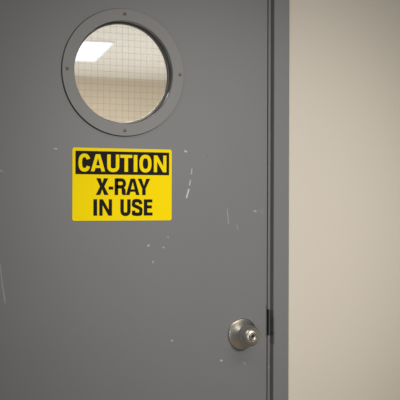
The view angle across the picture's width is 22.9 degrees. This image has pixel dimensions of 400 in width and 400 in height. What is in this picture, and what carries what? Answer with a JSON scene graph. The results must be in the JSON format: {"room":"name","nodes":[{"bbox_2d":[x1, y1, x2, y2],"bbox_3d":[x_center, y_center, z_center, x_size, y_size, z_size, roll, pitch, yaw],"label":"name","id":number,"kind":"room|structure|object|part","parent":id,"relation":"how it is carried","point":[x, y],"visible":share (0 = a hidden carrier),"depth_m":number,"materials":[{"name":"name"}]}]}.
{"room":"hospital corridor","nodes":[
{"label":"hospital corridor","id":0,"kind":"room"},
{"bbox_2d":[74,23,166,81],"bbox_3d":[-1.623,-1.484,6.695,8.600,0.100,9.006,0,0,-22],"label":"ceiling","id":1,"kind":"structure","parent":0,"point":[157,73],"depth_m":10.05,"materials":[{"name":"white paint"}]},
{"bbox_2d":[75,40,114,61],"bbox_3d":[-1.225,-1.426,9.426,0.634,0.014,1.244,0,0,-14],"label":"recessed light","id":2,"kind":"object","parent":1,"relation":"in","point":[90,50],"visible":0.41,"depth_m":9.32,"materials":[{"name":"white plastic"}]},
{"bbox_2d":[75,77,166,121],"bbox_3d":[-3.295,-0.069,10.824,8.400,2.740,0.100,0,0,-22],"label":"wall","id":3,"kind":"structure","parent":0,"point":[151,94],"depth_m":11.72,"materials":[{"name":"beige paint"}]},
{"bbox_2d":[289,0,399,399],"bbox_3d":[0.041,-0.060,2.569,8.400,2.740,0.106,0,0,-22],"label":"wall","id":4,"kind":"structure","parent":0,"point":[344,170],"depth_m":2.65,"materials":[{"name":"beige paint"}]},
{"bbox_2d":[0,0,266,399],"bbox_3d":[-0.241,0.261,2.391,0.922,2.084,0.113,0,0,-22],"label":"door","id":5,"kind":"structure","parent":4,"relation":"in","point":[175,308],"depth_m":2.44,"materials":[{"name":"metal"}]},
{"bbox_2d":[72,147,171,220],"bbox_3d":[-0.190,-0.038,2.425,0.255,0.177,0.002,0,0,-22],"label":"caution sign","id":6,"kind":"object","parent":5,"relation":"attached to","point":[109,184],"visible":1,"depth_m":2.42,"materials":[{"name":"yellow plastic"}]},
{"bbox_3d":[-0.189,-0.090,2.424,0.241,0.057,0.001,0,0,-22],"label":"header panel","id":7,"kind":"part","parent":6,"relation":"part of","materials":[{"name":"black plastic"}]},
{"bbox_3d":[0.125,0.345,2.506,0.054,0.054,0.048,0,0,-22],"label":"knob","id":8,"kind":"part","parent":5,"relation":"part of","materials":[{"name":"silver metal"}]},
{"bbox_2d":[266,0,289,399],"bbox_3d":[-0.265,0.239,2.449,1.031,2.141,0.140,0,0,-22],"label":"door frame","id":9,"kind":"structure","parent":4,"relation":"attached to","point":[278,11],"depth_m":2.57,"materials":[{"name":"metal"}]}
]}

